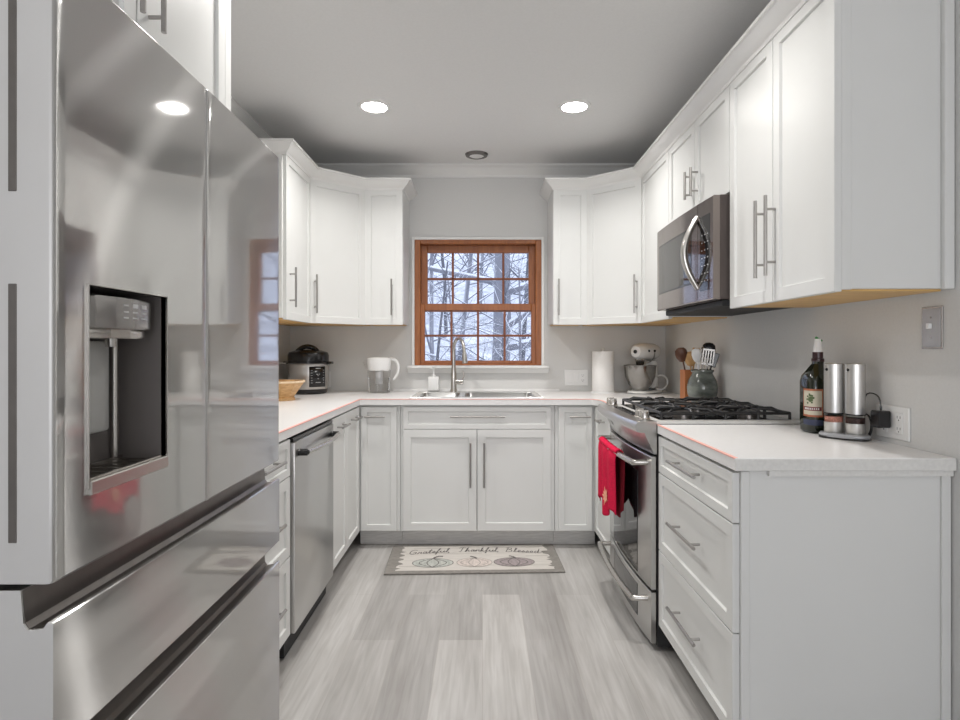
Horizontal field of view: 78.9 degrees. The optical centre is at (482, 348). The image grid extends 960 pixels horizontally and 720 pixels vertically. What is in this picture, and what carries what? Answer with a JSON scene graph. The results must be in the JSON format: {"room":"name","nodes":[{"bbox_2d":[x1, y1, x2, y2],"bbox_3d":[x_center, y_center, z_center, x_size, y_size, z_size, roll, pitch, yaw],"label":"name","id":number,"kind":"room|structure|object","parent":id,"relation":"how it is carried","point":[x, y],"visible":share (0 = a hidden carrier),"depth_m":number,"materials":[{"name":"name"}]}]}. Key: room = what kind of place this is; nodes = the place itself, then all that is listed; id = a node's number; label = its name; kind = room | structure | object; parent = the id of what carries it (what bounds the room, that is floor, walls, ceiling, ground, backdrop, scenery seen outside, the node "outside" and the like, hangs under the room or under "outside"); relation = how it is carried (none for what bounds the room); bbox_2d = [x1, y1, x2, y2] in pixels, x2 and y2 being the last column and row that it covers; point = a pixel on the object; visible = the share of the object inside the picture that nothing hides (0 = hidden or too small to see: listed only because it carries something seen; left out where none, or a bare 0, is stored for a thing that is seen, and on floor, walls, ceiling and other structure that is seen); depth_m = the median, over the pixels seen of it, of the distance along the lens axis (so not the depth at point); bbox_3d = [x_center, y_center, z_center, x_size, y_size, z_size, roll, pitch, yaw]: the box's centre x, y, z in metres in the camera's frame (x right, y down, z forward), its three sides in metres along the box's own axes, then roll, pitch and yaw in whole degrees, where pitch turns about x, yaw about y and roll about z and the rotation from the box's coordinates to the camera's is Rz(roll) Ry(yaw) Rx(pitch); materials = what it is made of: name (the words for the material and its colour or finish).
{"room":"kitchen","nodes":[
{"label":"kitchen","id":0,"kind":"room"},
{"bbox_2d":[279,325,289,378],"bbox_3d":[-1.445,-0.047,0.600,0.120,2.530,7.200,0,0,0],"label":"wall","id":1,"kind":"structure","parent":0,"point":[284,331],"depth_m":4.06,"materials":[{"name":"grey paint"}]},
{"bbox_2d":[112,0,230,110],"bbox_3d":[-1.047,-0.832,1.262,0.672,0.500,0.965,0,0,0],"label":"upper cabinet","id":2,"kind":"object","parent":1,"relation":"attached to","point":[196,33],"visible":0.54,"depth_m":1.55,"materials":[{"name":"white paint"}]},
{"bbox_2d":[275,154,310,322],"bbox_3d":[-1.204,-0.622,3.388,0.357,0.921,0.465,0,0,0],"label":"upper cabinet","id":3,"kind":"object","parent":1,"relation":"attached to","point":[294,184],"visible":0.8,"depth_m":3.31,"materials":[{"name":"white paint"}]},
{"bbox_2d":[279,179,370,325],"bbox_3d":[-1.081,-0.622,3.899,0.604,0.921,0.598,0,0,0],"label":"upper cabinet","id":4,"kind":"object","parent":1,"relation":"attached to","point":[337,211],"visible":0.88,"depth_m":3.74,"materials":[{"name":"white paint"}]},
{"bbox_2d":[259,138,416,202],"bbox_3d":[-0.861,-1.087,3.598,0.371,0.066,1.429,0,0,37],"label":"crown molding","id":5,"kind":"structure","parent":4,"relation":"attached to","point":[289,147],"depth_m":3.67,"materials":[{"name":"white paint"}]},
{"bbox_2d":[290,178,664,406],"bbox_3d":[-0.034,-0.047,4.260,2.943,2.530,0.120,0,0,0],"label":"wall","id":6,"kind":"structure","parent":0,"point":[441,207],"depth_m":4.20,"materials":[{"name":"grey paint"}]},
{"bbox_2d":[328,371,330,386],"bbox_3d":[-1.128,0.218,4.195,0.075,0.115,0.009,0,0,0],"label":"wall outlet","id":7,"kind":"object","parent":6,"relation":"attached to","point":[329,371],"visible":0.12,"depth_m":4.19,"materials":[{"name":"white plastic"}]},
{"bbox_2d":[365,190,408,325],"bbox_3d":[-0.656,-0.622,4.012,0.257,0.921,0.372,0,0,0],"label":"upper cabinet","id":8,"kind":"object","parent":6,"relation":"attached to","point":[386,211],"visible":0.95,"depth_m":3.87,"materials":[{"name":"white paint"}]},
{"bbox_2d":[231,96,635,177],"bbox_3d":[-0.034,-1.273,0.600,2.703,0.078,7.200,0,0,0],"label":"trim","id":9,"kind":"structure","parent":6,"relation":"attached to","point":[413,170],"depth_m":4.14,"materials":[{"name":"white paint"}]},
{"bbox_2d":[407,237,548,372],"bbox_3d":[-0.032,-0.317,4.224,1.007,0.979,0.172,0,0,0],"label":"window","id":10,"kind":"structure","parent":6,"relation":"in","point":[486,292],"depth_m":4.23,"materials":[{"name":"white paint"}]},
{"bbox_2d":[548,190,586,325],"bbox_3d":[0.583,-0.622,4.012,0.230,0.921,0.372,0,0,0],"label":"upper cabinet","id":11,"kind":"object","parent":6,"relation":"attached to","point":[567,209],"visible":0.94,"depth_m":3.87,"materials":[{"name":"white paint"}]},
{"bbox_2d":[565,370,587,385],"bbox_3d":[0.675,0.206,4.194,0.168,0.115,0.010,0,0,0],"label":"wall outlet","id":12,"kind":"object","parent":6,"relation":"attached to","point":[572,377],"visible":1,"depth_m":4.19,"materials":[{"name":"white plastic"}]},
{"bbox_2d":[580,373,584,381],"bbox_3d":[0.721,0.206,4.192,0.033,0.068,0.003,0,0,0],"label":"receptacle","id":13,"kind":"object","parent":12,"relation":"attached to","point":[582,375],"depth_m":4.19,"materials":[{"name":"white plastic"}]},
{"bbox_2d":[582,179,690,325],"bbox_3d":[1.004,-0.622,3.899,0.624,0.921,0.599,0,0,0],"label":"upper cabinet","id":14,"kind":"object","parent":6,"relation":"attached to","point":[613,211],"visible":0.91,"depth_m":3.74,"materials":[{"name":"white paint"}]},
{"bbox_2d":[279,531,718,719],"bbox_3d":[-0.034,1.243,0.600,3.003,0.050,7.500,0,0,0],"label":"floor","id":15,"kind":"structure","parent":0,"point":[567,645],"depth_m":2.32,"materials":[{"name":"grey wood"}]},
{"bbox_2d":[0,0,278,719],"bbox_3d":[-0.976,0.323,1.276,0.759,1.783,0.915,0,0,0],"label":"refrigerator","id":16,"kind":"object","parent":15,"relation":"on","point":[139,214],"visible":1,"depth_m":1.02,"materials":[{"name":"silver metal"}]},
{"bbox_2d":[264,439,289,649],"bbox_3d":[-1.044,0.780,2.009,0.675,0.874,0.507,0,0,0],"label":"base cabinet","id":17,"kind":"object","parent":15,"relation":"on","point":[280,469],"visible":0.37,"depth_m":2.20,"materials":[{"name":"white paint"}]},
{"bbox_2d":[279,391,690,441],"bbox_3d":[-0.034,0.321,2.976,2.697,0.037,2.442,0,0,0],"label":"countertop","id":18,"kind":"structure","parent":17,"relation":"on","point":[298,415],"depth_m":3.52,"materials":[{"name":"white stone"}]},
{"bbox_2d":[279,379,304,400],"bbox_3d":[-1.195,0.245,3.460,0.286,0.116,0.272,0,0,0],"label":"wooden bowl","id":19,"kind":"object","parent":18,"relation":"on","point":[288,388],"visible":0.53,"depth_m":3.39,"materials":[{"name":"brown wood"}]},
{"bbox_2d":[280,344,333,394],"bbox_3d":[-1.190,0.135,3.985,0.330,0.336,0.292,0,0,0],"label":"pressure cooker","id":20,"kind":"object","parent":18,"relation":"on","point":[311,366],"visible":0.98,"depth_m":3.88,"materials":[{"name":"black plastic"}]},
{"bbox_2d":[363,357,399,392],"bbox_3d":[-0.698,0.177,4.030,0.252,0.243,0.104,0,0,0],"label":"water pitcher","id":21,"kind":"object","parent":18,"relation":"on","point":[378,368],"visible":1,"depth_m":3.99,"materials":[{"name":"white plastic"}]},
{"bbox_2d":[450,337,467,391],"bbox_3d":[-0.143,0.107,3.999,0.089,0.380,0.209,0,0,-33],"label":"faucet","id":22,"kind":"object","parent":18,"relation":"on","point":[454,381],"visible":1,"depth_m":4.04,"materials":[{"name":"silver metal"}]},
{"bbox_2d":[393,389,558,390],"bbox_3d":[-0.044,0.294,4.188,1.192,0.017,0.019,0,0,0],"label":"backsplash strip","id":23,"kind":"object","parent":18,"relation":"on","point":[393,389],"visible":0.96,"depth_m":4.18,"materials":[{"name":"white stone"}]},
{"bbox_2d":[410,391,542,397],"bbox_3d":[-0.037,0.393,3.850,0.815,0.192,0.530,0,0,0],"label":"sink","id":24,"kind":"object","parent":18,"relation":"in","point":[421,394],"visible":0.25,"depth_m":3.98,"materials":[{"name":"silver metal"}]},
{"bbox_2d":[428,366,438,391],"bbox_3d":[-0.340,0.207,4.043,0.076,0.179,0.074,0,0,0],"label":"soap dispenser","id":25,"kind":"object","parent":24,"relation":"on","point":[433,381],"visible":1,"depth_m":4.03,"materials":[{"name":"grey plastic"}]},
{"bbox_2d":[428,376,438,389],"bbox_3d":[-0.340,0.238,4.055,0.074,0.093,0.048,0,0,0],"label":"bottle","id":26,"kind":"object","parent":25,"relation":"on","point":[433,381],"depth_m":4.03,"materials":[{"name":"white plastic"}]},
{"bbox_2d":[591,348,614,392],"bbox_3d":[0.838,0.147,4.055,0.164,0.312,0.164,0,0,0],"label":"paper towel","id":27,"kind":"object","parent":18,"relation":"on","point":[602,361],"visible":1,"depth_m":3.99,"materials":[{"name":"white paper"}]},
{"bbox_2d":[624,343,667,393],"bbox_3d":[1.109,0.130,3.999,0.327,0.345,0.229,0,0,-45],"label":"stand mixer","id":28,"kind":"object","parent":18,"relation":"on","point":[643,379],"visible":1,"depth_m":3.92,"materials":[{"name":"white metal"}]},
{"bbox_2d":[624,365,656,390],"bbox_3d":[1.071,0.195,3.964,0.224,0.172,0.224,0,0,-45],"label":"bowl","id":29,"kind":"object","parent":28,"relation":"on","point":[639,377],"depth_m":3.89,"materials":[{"name":"metal"}]},
{"bbox_2d":[680,370,691,397],"bbox_3d":[1.222,0.213,3.440,0.084,0.180,0.084,0,0,0],"label":"box","id":30,"kind":"object","parent":18,"relation":"on","point":[685,375],"visible":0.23,"depth_m":3.41,"materials":[{"name":"wood"}]},
{"bbox_2d":[675,347,686,369],"bbox_3d":[1.189,0.144,3.425,0.113,0.307,0.042,0,0,-10],"label":"wooden spoon","id":31,"kind":"object","parent":30,"relation":"in","point":[680,353],"visible":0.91,"depth_m":3.41,"materials":[{"name":"brown wood"}]},
{"bbox_2d":[685,351,695,369],"bbox_3d":[1.219,0.155,3.411,0.060,0.283,0.052,0,0,-23],"label":"wooden spoon","id":32,"kind":"object","parent":30,"relation":"in","point":[689,361],"visible":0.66,"depth_m":3.40,"materials":[{"name":"brown wood"}]},
{"bbox_2d":[687,369,717,401],"bbox_3d":[1.216,0.208,3.225,0.164,0.190,0.164,0,0,0],"label":"utensil crock","id":33,"kind":"object","parent":18,"relation":"on","point":[701,383],"visible":0.71,"depth_m":3.17,"materials":[{"name":"grey ceramic"}]},
{"bbox_2d":[692,348,701,369],"bbox_3d":[1.194,0.142,3.216,0.077,0.294,0.032,0,0,-15],"label":"serving spoon","id":34,"kind":"object","parent":33,"relation":"in","point":[696,353],"visible":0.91,"depth_m":3.21,"materials":[{"name":"white plastic"}]},
{"bbox_2d":[700,346,706,369],"bbox_3d":[1.221,0.135,3.228,0.049,0.306,0.051,0,0,0],"label":"whisk","id":35,"kind":"object","parent":33,"relation":"in","point":[702,347],"visible":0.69,"depth_m":3.22,"materials":[{"name":"silver metal"}]},
{"bbox_2d":[701,348,714,369],"bbox_3d":[1.230,0.142,3.186,0.076,0.292,0.028,0,0,41],"label":"turner","id":36,"kind":"object","parent":33,"relation":"in","point":[711,350],"visible":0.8,"depth_m":3.18,"materials":[{"name":"silver metal"}]},
{"bbox_2d":[702,342,715,369],"bbox_3d":[1.249,0.126,3.218,0.072,0.325,0.028,0,0,16],"label":"ladle","id":37,"kind":"object","parent":33,"relation":"in","point":[708,345],"visible":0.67,"depth_m":3.21,"materials":[{"name":"black plastic"}]},
{"bbox_2d":[708,353,719,369],"bbox_3d":[1.251,0.153,3.215,0.106,0.274,0.011,0,0,12],"label":"spatula","id":38,"kind":"object","parent":33,"relation":"in","point":[716,355],"visible":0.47,"depth_m":3.21,"materials":[{"name":"grey plastic"}]},
{"bbox_2d":[279,420,339,658],"bbox_3d":[-1.003,0.781,2.580,0.663,0.863,0.610,0,0,0],"label":"dishwasher","id":39,"kind":"object","parent":15,"relation":"on","point":[311,450],"visible":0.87,"depth_m":2.48,"materials":[{"name":"silver metal"}]},
{"bbox_2d":[329,407,362,569],"bbox_3d":[-1.044,0.780,3.228,0.675,0.874,0.665,0,0,0],"label":"base cabinet","id":40,"kind":"object","parent":15,"relation":"on","point":[346,446],"visible":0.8,"depth_m":3.17,"materials":[{"name":"white paint"}]},
{"bbox_2d":[358,405,401,543],"bbox_3d":[-0.632,0.780,3.851,0.260,0.874,0.690,0,0,0],"label":"base cabinet","id":41,"kind":"object","parent":15,"relation":"on","point":[380,425],"visible":0.82,"depth_m":3.55,"materials":[{"name":"white paint"}]},
{"bbox_2d":[384,544,564,574],"bbox_3d":[-0.048,1.211,3.372,0.985,0.011,0.440,0,0,-2],"label":"kitchen mat","id":42,"kind":"object","parent":15,"relation":"on","point":[538,558],"visible":1,"depth_m":3.33,"materials":[{"name":"beige fabric"}]},
{"bbox_2d":[401,405,553,543],"bbox_3d":[-0.030,0.780,3.851,0.940,0.874,0.690,0,0,0],"label":"base cabinet","id":43,"kind":"object","parent":15,"relation":"on","point":[471,474],"visible":0.98,"depth_m":3.55,"materials":[{"name":"white paint"}]},
{"bbox_2d":[553,405,596,543],"bbox_3d":[0.571,0.780,3.851,0.258,0.874,0.690,0,0,0],"label":"base cabinet","id":44,"kind":"object","parent":15,"relation":"on","point":[574,425],"visible":0.82,"depth_m":3.55,"materials":[{"name":"white paint"}]},
{"bbox_2d":[594,407,613,554],"bbox_3d":[0.979,0.780,3.336,0.671,0.874,0.448,0,0,0],"label":"base cabinet","id":45,"kind":"object","parent":15,"relation":"on","point":[602,425],"visible":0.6,"depth_m":3.41,"materials":[{"name":"white paint"}]},
{"bbox_2d":[597,396,799,646],"bbox_3d":[0.937,0.722,2.720,0.706,0.952,0.774,0,0,0],"label":"range","id":46,"kind":"object","parent":15,"relation":"on","point":[633,565],"visible":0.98,"depth_m":2.47,"materials":[{"name":"metal"}]},
{"bbox_2d":[598,436,624,516],"bbox_3d":[0.595,0.612,2.755,0.064,0.343,0.421,0,0,0],"label":"dish towel","id":47,"kind":"object","parent":46,"relation":"hanging from","point":[611,469],"visible":0.98,"depth_m":2.66,"materials":[{"name":"red fabric"}]},
{"bbox_2d":[602,486,606,502],"bbox_3d":[0.573,0.689,2.733,0.003,0.096,0.060,0,0,-12],"label":"print","id":48,"kind":"object","parent":47,"relation":"attached to","point":[604,488],"depth_m":2.74},
{"bbox_2d":[618,404,799,423],"bbox_3d":[0.965,0.296,2.720,0.650,0.010,0.757,0,0,0],"label":"cooktop","id":49,"kind":"object","parent":46,"relation":"in","point":[628,410],"depth_m":2.40,"materials":[{"name":"metal"}]},
{"bbox_2d":[659,436,950,719],"bbox_3d":[0.990,0.780,1.985,0.648,0.874,0.702,0,0,0],"label":"base cabinet","id":50,"kind":"object","parent":15,"relation":"on","point":[781,597],"visible":0.89,"depth_m":1.64,"materials":[{"name":"white paint"}]},
{"bbox_2d":[657,424,955,475],"bbox_3d":[1.007,0.329,1.977,0.615,0.053,0.720,0,0,0],"label":"countertop","id":51,"kind":"structure","parent":50,"relation":"on","point":[778,450],"depth_m":1.71,"materials":[{"name":"white stone"}]},
{"bbox_2d":[800,336,823,433],"bbox_3d":[1.221,0.129,2.124,0.102,0.349,0.102,0,0,0],"label":"oil bottle","id":52,"kind":"object","parent":51,"relation":"on","point":[812,379],"visible":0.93,"depth_m":2.10,"materials":[{"name":"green glass"}]},
{"bbox_2d":[819,430,870,441],"bbox_3d":[1.226,0.294,1.975,0.090,0.018,0.150,0,0,-38],"label":"tray","id":53,"kind":"object","parent":51,"relation":"on","point":[839,436],"visible":0.89,"depth_m":1.94,"materials":[{"name":"silver plastic"}]},
{"bbox_2d":[824,363,843,432],"bbox_3d":[1.207,0.167,2.004,0.061,0.236,0.060,0,0,0],"label":"salt mill","id":54,"kind":"object","parent":53,"relation":"on","point":[833,372],"visible":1,"depth_m":1.98,"materials":[{"name":"silver metal"}]},
{"bbox_2d":[845,363,865,434],"bbox_3d":[1.248,0.167,1.954,0.061,0.236,0.060,0,0,0],"label":"pepper mill","id":55,"kind":"object","parent":53,"relation":"on","point":[855,373],"visible":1,"depth_m":1.93,"materials":[{"name":"silver metal"}]},
{"bbox_2d":[231,0,770,162],"bbox_3d":[-0.034,-1.362,0.600,3.003,0.100,7.500,0,0,0],"label":"ceiling","id":56,"kind":"structure","parent":0,"point":[456,77],"depth_m":2.75,"materials":[{"name":"paint"}]},
{"bbox_2d":[357,99,390,113],"bbox_3d":[-0.584,-1.308,3.150,0.180,0.008,0.180,0,0,0],"label":"recessed light","id":57,"kind":"object","parent":56,"relation":"in","point":[374,106],"visible":1,"depth_m":3.14,"materials":[{"name":"white paint"}]},
{"bbox_2d":[465,150,487,159],"bbox_3d":[-0.040,-1.304,3.930,0.156,0.016,0.156,0,0,0],"label":"recessed light","id":58,"kind":"object","parent":56,"relation":"attached to","point":[476,154],"visible":1,"depth_m":3.91,"materials":[{"name":"white paint"}]},
{"bbox_2d":[558,99,590,113],"bbox_3d":[0.497,-1.308,3.150,0.180,0.008,0.180,0,0,0],"label":"recessed light","id":59,"kind":"object","parent":56,"relation":"in","point":[573,106],"visible":1,"depth_m":3.14,"materials":[{"name":"white paint"}]},
{"bbox_2d":[665,0,959,719],"bbox_3d":[1.378,-0.047,0.600,0.120,2.530,7.200,0,0,0],"label":"wall","id":60,"kind":"structure","parent":0,"point":[763,358],"depth_m":1.94,"materials":[{"name":"grey paint"}]},
{"bbox_2d":[641,150,730,322],"bbox_3d":[1.131,-0.622,3.353,0.370,0.921,0.533,0,0,0],"label":"upper cabinet","id":61,"kind":"object","parent":60,"relation":"attached to","point":[655,184],"visible":0.34,"depth_m":3.39,"materials":[{"name":"white paint"}]},
{"bbox_2d":[669,85,729,222],"bbox_3d":[1.131,-0.855,2.706,0.370,0.455,0.758,0,0,0],"label":"upper cabinet","id":62,"kind":"object","parent":60,"relation":"attached to","point":[699,160],"visible":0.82,"depth_m":2.62,"materials":[{"name":"white paint"}]},
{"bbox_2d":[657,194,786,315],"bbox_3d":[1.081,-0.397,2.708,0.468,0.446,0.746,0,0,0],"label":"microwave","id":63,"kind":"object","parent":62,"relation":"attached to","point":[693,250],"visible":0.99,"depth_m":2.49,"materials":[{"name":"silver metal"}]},
{"bbox_2d":[730,0,954,308],"bbox_3d":[1.131,-0.622,1.974,0.370,0.921,0.703,0,0,0],"label":"upper cabinet","id":64,"kind":"object","parent":60,"relation":"attached to","point":[842,126],"visible":0.98,"depth_m":1.64,"materials":[{"name":"white paint"}]},
{"bbox_2d":[539,0,807,202],"bbox_3d":[0.893,-1.087,2.892,0.530,0.066,2.763,0,0,-13],"label":"crown molding","id":65,"kind":"structure","parent":64,"relation":"attached to","point":[777,13],"depth_m":2.49,"materials":[{"name":"white paint"}]},
{"bbox_2d":[876,404,909,441],"bbox_3d":[1.313,0.234,1.868,0.009,0.105,0.150,0,0,0],"label":"wall outlet","id":66,"kind":"object","parent":60,"relation":"attached to","point":[899,429],"visible":0.76,"depth_m":1.84,"materials":[{"name":"white plastic"}]},
{"bbox_2d":[866,392,890,435],"bbox_3d":[1.287,0.219,1.930,0.042,0.151,0.132,0,0,0],"label":"power adapter","id":67,"kind":"object","parent":66,"relation":"attached to","point":[880,418],"visible":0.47,"depth_m":1.87,"materials":[{"name":"black plastic"}]},
{"bbox_2d":[895,412,902,434],"bbox_3d":[1.310,0.234,1.834,0.003,0.068,0.033,0,0,0],"label":"receptacle","id":68,"kind":"object","parent":66,"relation":"attached to","point":[898,415],"depth_m":1.83,"materials":[{"name":"white plastic"}]},
{"bbox_2d":[922,306,942,348],"bbox_3d":[1.308,-0.062,1.705,0.018,0.124,0.080,0,0,0],"label":"light switch","id":69,"kind":"object","parent":60,"relation":"attached to","point":[932,317],"visible":1,"depth_m":1.70,"materials":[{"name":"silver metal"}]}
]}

